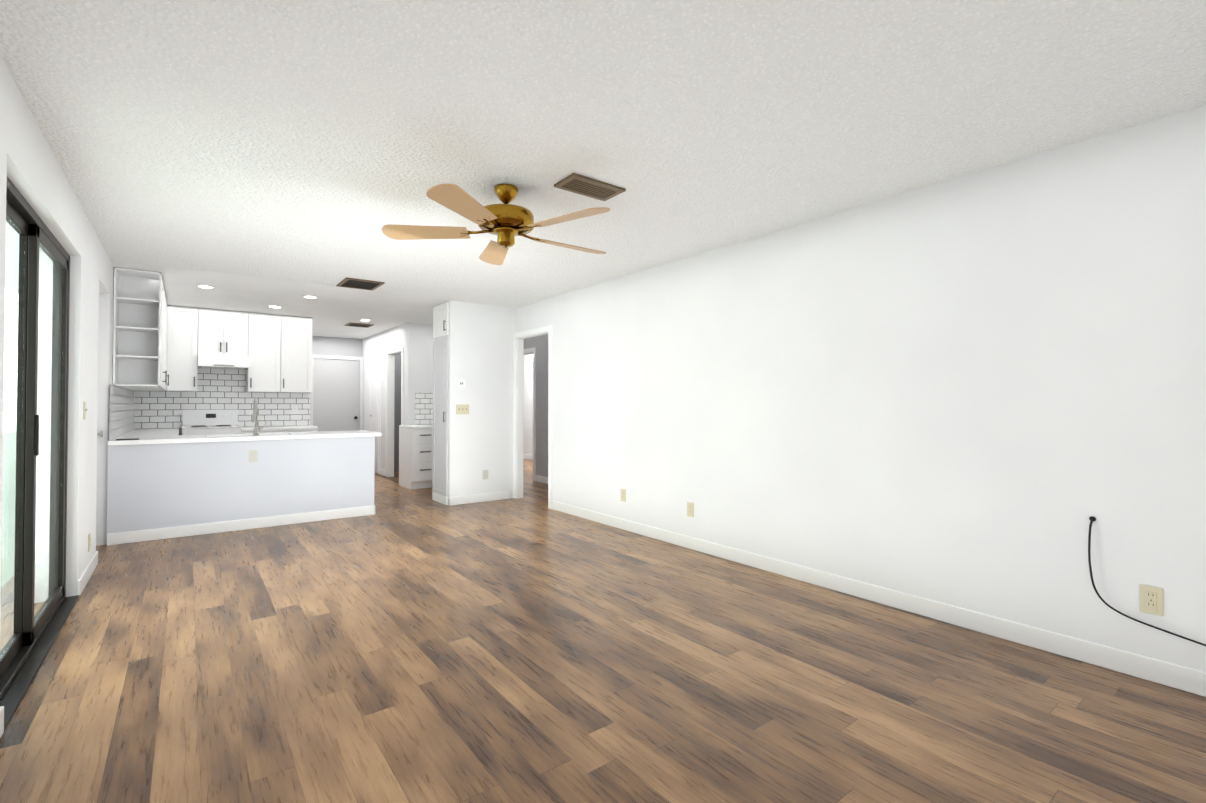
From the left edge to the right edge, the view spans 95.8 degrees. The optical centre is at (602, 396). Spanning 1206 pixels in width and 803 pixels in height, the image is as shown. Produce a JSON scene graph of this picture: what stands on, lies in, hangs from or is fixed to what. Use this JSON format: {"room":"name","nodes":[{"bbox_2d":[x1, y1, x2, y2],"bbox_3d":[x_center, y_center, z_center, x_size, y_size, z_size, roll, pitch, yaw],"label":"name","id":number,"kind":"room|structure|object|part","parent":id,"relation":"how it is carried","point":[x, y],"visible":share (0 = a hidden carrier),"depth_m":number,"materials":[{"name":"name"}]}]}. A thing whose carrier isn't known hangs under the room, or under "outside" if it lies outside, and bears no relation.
{"room":"empty living room","nodes":[
{"label":"empty living room","id":0,"kind":"room"},
{"bbox_2d":[0,55,113,602],"bbox_3d":[-2.892,0.018,2.740,0.200,2.440,10.350,1,-1,-37],"label":"wall","id":1,"kind":"structure","parent":0,"point":[31,169],"depth_m":3.39,"materials":[{"name":"paint"}]},
{"bbox_2d":[0,177,69,700],"bbox_3d":[-2.807,0.172,2.658,0.078,2.124,1.774,1,-1,-37],"label":"sliding door","id":2,"kind":"structure","parent":1,"relation":"in","point":[25,222],"depth_m":2.65,"materials":[{"name":"brown metal"}]},
{"bbox_2d":[0,595,79,729],"bbox_3d":[-2.757,1.232,2.681,0.062,0.010,1.780,1,-1,-37],"label":"trim","id":3,"kind":"structure","parent":1,"relation":"attached to","point":[15,692],"depth_m":2.52,"materials":[{"name":"brown metal"}]},
{"bbox_2d":[0,551,97,737],"bbox_3d":[-1.736,1.170,1.386,0.014,0.100,6.820,1,-1,-37],"label":"baseboard","id":4,"kind":"structure","parent":1,"relation":"attached to","point":[84,578],"depth_m":3.55,"materials":[{"name":"white wood"}]},
{"bbox_2d":[83,402,86,419],"bbox_3d":[-3.397,0.089,3.580,0.014,0.118,0.072,1,-1,-37],"label":"light switch","id":5,"kind":"object","parent":1,"relation":"attached to","point":[84,415],"visible":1,"depth_m":3.55,"materials":[{"name":"beige plastic"}]},
{"bbox_2d":[88,533,90,551],"bbox_3d":[-3.575,1.012,3.796,0.008,0.118,0.072,1,-1,-37],"label":"electrical outlet","id":6,"kind":"object","parent":1,"relation":"attached to","point":[89,542],"visible":1,"depth_m":3.78,"materials":[{"name":"beige plastic"}]},
{"bbox_2d":[115,271,166,390],"bbox_3d":[-4.742,-0.626,5.616,0.330,1.065,0.980,1,-1,-37],"label":"upper cabinet","id":7,"kind":"object","parent":1,"relation":"attached to","point":[140,300],"depth_m":5.21,"materials":[{"name":"paint"}]},
{"bbox_2d":[113,267,161,386],"bbox_3d":[-4.362,-0.633,5.118,0.330,1.065,0.300,1,-1,-37],"label":"shelf","id":8,"kind":"object","parent":7,"relation":"attached to","point":[137,310],"depth_m":5.19,"materials":[{"name":"white wood"}]},
{"bbox_2d":[167,306,174,390],"bbox_3d":[-5.246,-0.617,6.322,0.385,1.065,0.987,1,-1,-37],"label":"upper cabinet","id":9,"kind":"object","parent":1,"relation":"attached to","point":[170,309],"depth_m":6.80,"materials":[{"name":"paint"}]},
{"bbox_2d":[175,306,206,390],"bbox_3d":[-5.369,-0.608,6.994,0.385,1.065,0.388,1,-1,-37],"label":"upper cabinet","id":10,"kind":"object","parent":0,"relation":"attached to","point":[190,323],"depth_m":6.92,"materials":[{"name":"paint"}]},
{"bbox_2d":[207,309,250,358],"bbox_3d":[-5.066,-0.834,7.266,0.538,0.606,0.328,1,-1,-37],"label":"upper cabinet","id":11,"kind":"object","parent":0,"relation":"attached to","point":[228,332],"depth_m":7.16,"materials":[{"name":"paint"}]},
{"bbox_2d":[198,355,248,369],"bbox_3d":[-5.013,-0.454,7.192,0.540,0.152,0.503,1,-1,-37],"label":"hood","id":12,"kind":"object","parent":11,"relation":"attached to","point":[205,362],"depth_m":7.04,"materials":[{"name":"white metal"}]},
{"bbox_2d":[239,313,286,394],"bbox_3d":[-4.700,-0.601,7.542,0.496,1.065,0.328,1,-1,-37],"label":"upper cabinet","id":13,"kind":"object","parent":0,"relation":"attached to","point":[265,373],"depth_m":7.45,"materials":[{"name":"paint"}]},
{"bbox_2d":[292,406,297,413],"bbox_3d":[-4.466,0.187,7.901,0.072,0.118,0.008,1,-1,-37],"label":"outlet","id":14,"kind":"object","parent":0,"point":[294,409],"visible":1,"depth_m":7.90,"materials":[{"name":"white plastic"}]},
{"bbox_2d":[287,316,311,394],"bbox_3d":[-4.417,-0.598,7.757,0.447,1.065,0.328,1,-1,-37],"label":"upper cabinet","id":15,"kind":"object","parent":0,"relation":"attached to","point":[299,329],"depth_m":7.67,"materials":[{"name":"paint"}]},
{"bbox_2d":[312,336,362,356],"bbox_3d":[-5.083,0.116,10.029,1.400,2.440,0.100,1,-1,-37],"label":"wall","id":16,"kind":"structure","parent":0,"point":[333,346],"depth_m":10.09,"materials":[{"name":"grey paint"}]},
{"bbox_2d":[313,358,359,431],"bbox_3d":[-4.901,0.316,10.036,0.780,2.020,0.100,1,-1,-37],"label":"hall door","id":17,"kind":"structure","parent":16,"relation":"in","point":[335,394],"depth_m":10.04,"materials":[{"name":"grey wood"}]},
{"bbox_2d":[310,355,362,429],"bbox_3d":[-4.917,0.289,10.056,0.910,2.095,0.056,1,-1,-37],"label":"door frame","id":18,"kind":"structure","parent":16,"relation":"attached to","point":[360,385],"depth_m":10.25,"materials":[{"name":"white wood"}]},
{"bbox_2d":[362,322,414,469],"bbox_3d":[-3.717,0.106,9.311,0.100,2.440,2.700,1,-1,-37],"label":"wall","id":19,"kind":"structure","parent":0,"point":[383,342],"depth_m":8.72,"materials":[{"name":"paint"}]},
{"bbox_2d":[364,357,379,472],"bbox_3d":[-4.139,0.312,9.728,0.055,2.000,0.914,1,-1,-37],"label":"bifold closet door","id":20,"kind":"structure","parent":19,"relation":"in","point":[371,398],"depth_m":9.62,"materials":[{"name":"white wood"}]},
{"bbox_2d":[365,352,381,473],"bbox_3d":[-4.121,0.284,9.742,0.016,2.095,1.050,1,-1,-37],"label":"trim","id":21,"kind":"structure","parent":19,"relation":"attached to","point":[373,355],"depth_m":9.34,"materials":[{"name":"white wood"}]},
{"bbox_2d":[374,469,385,476],"bbox_3d":[-3.758,1.276,9.255,0.014,0.100,2.714,1,-1,-37],"label":"baseboard","id":22,"kind":"structure","parent":19,"relation":"attached to","point":[382,472],"depth_m":9.19,"materials":[{"name":"white wood"}]},
{"bbox_2d":[386,346,403,476],"bbox_3d":[-3.299,0.271,8.747,0.116,2.095,0.870,1,-1,-37],"label":"door frame","id":23,"kind":"structure","parent":19,"relation":"attached to","point":[390,374],"depth_m":9.02,"materials":[{"name":"white wood"}]},
{"bbox_2d":[394,354,400,471],"bbox_3d":[-3.196,0.105,9.205,0.600,2.440,1.700,1,-1,-37],"label":"wall","id":24,"kind":"structure","parent":0,"point":[397,407],"depth_m":9.77,"materials":[{"name":"paint"}]},
{"bbox_2d":[414,323,432,424],"bbox_3d":[-2.650,0.095,8.490,0.600,2.440,0.100,1,-1,-37],"label":"wall","id":25,"kind":"structure","parent":0,"point":[423,357],"depth_m":8.36,"materials":[{"name":"paint"}]},
{"bbox_2d":[433,300,514,498],"bbox_3d":[-1.647,0.075,6.960,0.860,2.440,0.550,1,-1,-37],"label":"wall","id":26,"kind":"structure","parent":0,"point":[480,359],"depth_m":6.72,"materials":[{"name":"paint"}]},
{"bbox_2d":[458,379,464,387],"bbox_3d":[-1.704,-0.161,6.568,0.085,0.100,0.006,1,-1,-37],"label":"thermostat","id":27,"kind":"object","parent":26,"relation":"attached to","point":[461,383],"visible":1,"depth_m":6.57,"materials":[{"name":"white plastic"}]},
{"bbox_2d":[456,404,468,413],"bbox_3d":[-1.690,0.149,6.570,0.165,0.118,0.014,1,-1,-37],"label":"light switch","id":28,"kind":"object","parent":26,"relation":"attached to","point":[462,408],"visible":1,"depth_m":6.57,"materials":[{"name":"beige plastic"}]},
{"bbox_2d":[447,491,508,505],"bbox_3d":[-1.523,1.241,6.709,0.799,0.100,0.054,1,-1,-37],"label":"baseboard","id":29,"kind":"structure","parent":26,"relation":"attached to","point":[468,499],"depth_m":6.67,"materials":[{"name":"white wood"}]},
{"bbox_2d":[483,470,487,479],"bbox_3d":[-1.453,0.960,6.744,0.072,0.118,0.008,1,-1,-37],"label":"outlet","id":30,"kind":"object","parent":26,"relation":"attached to","point":[485,474],"visible":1,"depth_m":6.74,"materials":[{"name":"grey plastic"}]},
{"bbox_2d":[523,354,532,454],"bbox_3d":[-0.123,0.116,10.040,0.100,2.440,8.300,1,-1,-37],"label":"wall","id":31,"kind":"structure","parent":0,"point":[528,411],"depth_m":11.95,"materials":[{"name":"paint"}]},
{"bbox_2d":[523,454,532,459],"bbox_3d":[-0.168,1.285,9.990,0.014,0.100,8.300,1,-1,-37],"label":"baseboard","id":32,"kind":"structure","parent":31,"relation":"attached to","point":[525,456],"depth_m":11.92,"materials":[{"name":"white wood"}]},
{"bbox_2d":[524,335,547,476],"bbox_3d":[-1.395,0.103,9.070,0.100,2.440,8.500,1,-1,-37],"label":"wall","id":33,"kind":"structure","parent":0,"point":[540,343],"depth_m":8.40,"materials":[{"name":"grey paint"}]},
{"bbox_2d":[524,347,535,480],"bbox_3d":[-1.319,0.274,8.956,0.116,2.095,1.000,1,-1,-37],"label":"door frame","id":34,"kind":"structure","parent":33,"relation":"attached to","point":[530,351],"depth_m":8.54,"materials":[{"name":"white wood"}]},
{"bbox_2d":[535,475,547,483],"bbox_3d":[0.013,1.247,7.116,0.014,0.100,3.510,1,-1,-37],"label":"baseboard","id":35,"kind":"structure","parent":33,"relation":"attached to","point":[541,479],"depth_m":8.36,"materials":[{"name":"white wood"}]},
{"bbox_2d":[0,459,1205,802],"bbox_3d":[-1.224,1.321,5.945,7.200,0.080,13.850,1,-1,-37],"label":"floor","id":36,"kind":"structure","parent":0,"point":[408,645],"depth_m":2.31,"materials":[{"name":"brown wood"}]},
{"bbox_2d":[179,423,246,434],"bbox_3d":[-5.037,0.844,7.060,0.662,0.906,0.654,1,-1,-37],"label":"stove","id":37,"kind":"object","parent":36,"relation":"on","point":[224,428],"depth_m":6.83,"materials":[{"name":"paint"}]},
{"bbox_2d":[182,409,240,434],"bbox_3d":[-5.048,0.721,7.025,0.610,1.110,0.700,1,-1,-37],"label":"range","id":38,"kind":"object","parent":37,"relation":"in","point":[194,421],"depth_m":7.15,"materials":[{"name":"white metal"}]},
{"bbox_2d":[107,435,378,545],"bbox_3d":[-3.561,0.852,5.574,2.181,0.850,0.685,1,-1,-37],"label":"kitchen peninsula","id":39,"kind":"object","parent":36,"relation":"on","point":[156,491],"depth_m":5.17,"materials":[{"name":"paint"}]},
{"bbox_2d":[108,427,210,446],"bbox_3d":[-4.767,0.411,5.937,0.697,0.040,2.776,1,-1,-37],"label":"countertop","id":40,"kind":"structure","parent":39,"relation":"on","point":[137,435],"depth_m":5.11,"materials":[{"name":"white stone"}]},
{"bbox_3d":[-3.537,1.226,5.537,2.181,0.100,0.634,1,-1,-37],"label":"peninsula baseboard","id":41,"kind":"part","parent":39,"relation":"part of","materials":[{"name":"white wood"}]},
{"bbox_2d":[249,450,257,461],"bbox_3d":[-3.385,0.572,5.275,0.072,0.118,0.008,1,-1,-37],"label":"outlet","id":42,"kind":"object","parent":39,"relation":"attached to","point":[253,455],"visible":1,"depth_m":5.27,"materials":[{"name":"grey plastic"}]},
{"bbox_2d":[207,431,381,442],"bbox_3d":[-3.247,0.409,5.785,1.535,0.040,0.690,1,-1,-37],"label":"countertop","id":43,"kind":"structure","parent":39,"relation":"on","point":[258,434],"depth_m":5.63,"materials":[{"name":"white stone"}]},
{"bbox_2d":[252,398,266,435],"bbox_3d":[-3.446,0.199,5.460,0.121,0.371,0.241,1,-1,-37],"label":"faucet","id":44,"kind":"object","parent":43,"relation":"on","point":[255,404],"depth_m":5.37,"materials":[{"name":"silver metal"}]},
{"bbox_2d":[247,427,317,434],"bbox_3d":[-4.480,0.878,7.506,0.884,0.850,0.619,1,-1,-37],"label":"base cabinet","id":45,"kind":"object","parent":36,"relation":"on","point":[304,428],"depth_m":7.45,"materials":[{"name":"paint"}]},
{"bbox_2d":[247,427,302,430],"bbox_3d":[-4.479,0.433,7.510,0.884,0.040,0.625,1,-1,-37],"label":"countertop","id":46,"kind":"structure","parent":45,"relation":"on","point":[248,428],"depth_m":7.26,"materials":[{"name":"white stone"}]},
{"bbox_2d":[399,427,438,490],"bbox_3d":[-2.708,0.884,7.980,0.363,0.850,0.619,1,-1,-37],"label":"base cabinet","id":47,"kind":"object","parent":36,"relation":"on","point":[418,446],"depth_m":7.72,"materials":[{"name":"paint"}]},
{"bbox_2d":[399,423,447,426],"bbox_3d":[-2.521,0.441,8.124,0.827,0.040,0.625,1,-1,-37],"label":"countertop","id":48,"kind":"structure","parent":47,"relation":"on","point":[416,424],"depth_m":7.78,"materials":[{"name":"white stone"}]},
{"bbox_2d":[439,427,447,486],"bbox_3d":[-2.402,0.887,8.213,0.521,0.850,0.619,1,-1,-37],"label":"base cabinet","id":49,"kind":"object","parent":36,"relation":"on","point":[443,431],"depth_m":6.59,"materials":[{"name":"paint"}]},
{"bbox_2d":[0,0,1205,338],"bbox_3d":[-1.137,-1.198,6.045,6.980,0.080,13.850,1,-1,-37],"label":"ceiling","id":50,"kind":"structure","parent":0,"point":[320,142],"depth_m":2.35,"materials":[{"name":"white paint"}]},
{"bbox_2d":[197,285,213,287],"bbox_3d":[-4.167,-1.156,5.713,0.150,0.011,0.150,1,-1,-37],"label":"recessed light","id":51,"kind":"object","parent":50,"relation":"in","point":[204,286],"visible":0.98,"depth_m":5.68,"materials":[{"name":"white plastic"}]},
{"bbox_2d":[268,305,281,307],"bbox_3d":[-4.145,-1.140,6.888,0.150,0.011,0.150,1,-1,-37],"label":"recessed light","id":52,"kind":"object","parent":50,"relation":"in","point":[273,306],"visible":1,"depth_m":6.85,"materials":[{"name":"white plastic"}]},
{"bbox_2d":[303,295,317,297],"bbox_3d":[-3.360,-1.149,6.254,0.150,0.011,0.150,1,-1,-37],"label":"recessed light","id":53,"kind":"object","parent":50,"relation":"in","point":[308,296],"visible":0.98,"depth_m":6.22,"materials":[{"name":"white plastic"}]},
{"bbox_2d":[344,322,373,327],"bbox_3d":[-3.795,-1.118,8.482,0.350,0.013,0.350,1,-1,-37],"label":"ceiling vent","id":54,"kind":"object","parent":50,"relation":"in","point":[359,325],"visible":1,"depth_m":8.47,"materials":[{"name":"brown metal"}]},
{"bbox_2d":[336,277,384,290],"bbox_3d":[-2.492,-1.156,5.595,0.360,0.013,0.440,1,-1,-37],"label":"ceiling vent","id":55,"kind":"object","parent":50,"relation":"in","point":[354,283],"visible":1,"depth_m":5.57,"materials":[{"name":"brown metal"}]},
{"bbox_2d":[382,183,609,264],"bbox_3d":[-0.509,-1.022,3.157,1.283,0.346,1.340,1,-1,-37],"label":"ceiling fan","id":56,"kind":"object","parent":50,"relation":"hanging from","point":[506,222],"visible":1,"depth_m":3.05,"materials":[{"name":"beige wood"}]},
{"bbox_2d":[554,173,625,200],"bbox_3d":[-0.073,-1.190,3.102,0.360,0.013,0.200,1,-1,-37],"label":"ceiling vent","id":57,"kind":"object","parent":50,"relation":"in","point":[587,186],"visible":0.94,"depth_m":3.09,"materials":[{"name":"brown metal"}]},
{"bbox_2d":[515,105,1205,671],"bbox_3d":[-0.662,0.068,6.453,0.090,2.440,13.550,1,-1,-37],"label":"wall","id":58,"kind":"structure","parent":0,"point":[983,391],"depth_m":3.00,"materials":[{"name":"paint"}]},
{"bbox_2d":[513,325,551,508],"bbox_3d":[-0.831,0.233,6.659,0.106,2.115,0.915,1,-1,-37],"label":"door frame","id":59,"kind":"structure","parent":58,"relation":"attached to","point":[518,380],"depth_m":6.94,"materials":[{"name":"white wood"}]},
{"bbox_2d":[621,489,625,501],"bbox_3d":[0.193,0.945,5.238,0.008,0.118,0.072,1,-1,-37],"label":"electrical outlet","id":60,"kind":"object","parent":58,"relation":"attached to","point":[623,495],"visible":1,"depth_m":5.23,"materials":[{"name":"beige plastic"}]},
{"bbox_2d":[687,502,693,516],"bbox_3d":[0.726,0.937,4.539,0.008,0.118,0.072,1,-1,-37],"label":"electrical outlet","id":61,"kind":"object","parent":58,"relation":"attached to","point":[690,509],"visible":1,"depth_m":4.53,"materials":[{"name":"beige plastic"}]},
{"bbox_2d":[552,500,1205,696],"bbox_3d":[1.410,1.200,3.636,0.014,0.100,6.580,1,-1,-37],"label":"baseboard","id":62,"kind":"structure","parent":58,"relation":"attached to","point":[1184,678],"depth_m":2.97,"materials":[{"name":"white wood"}]},
{"bbox_2d":[1088,516,1205,645],"bbox_3d":[2.735,0.885,1.878,0.048,0.680,1.613,1,-1,-37],"label":"cord","id":63,"kind":"object","parent":58,"relation":"attached to","point":[1091,518],"visible":0.94,"depth_m":2.47,"materials":[{"name":"black rubber"}]},
{"bbox_2d":[1139,584,1162,615],"bbox_3d":[2.382,0.883,2.369,0.008,0.118,0.072,1,-1,-37],"label":"electrical outlet","id":64,"kind":"object","parent":58,"relation":"attached to","point":[1151,599],"visible":1,"depth_m":2.37,"materials":[{"name":"beige plastic"}]},
{"label":"outside","id":65,"kind":"structure","parent":0,"visible":0},
{"bbox_2d":[1,433,15,586],"bbox_3d":[-20.116,1.542,20.868,5.170,0.080,62.000,1,-1,-37],"label":"ground","id":66,"kind":"structure","parent":65,"point":[6,501],"depth_m":6.58,"materials":[{"name":"grey"}]},
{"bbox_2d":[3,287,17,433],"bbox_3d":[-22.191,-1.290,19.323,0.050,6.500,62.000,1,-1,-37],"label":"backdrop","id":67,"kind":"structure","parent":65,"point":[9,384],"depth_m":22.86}
]}

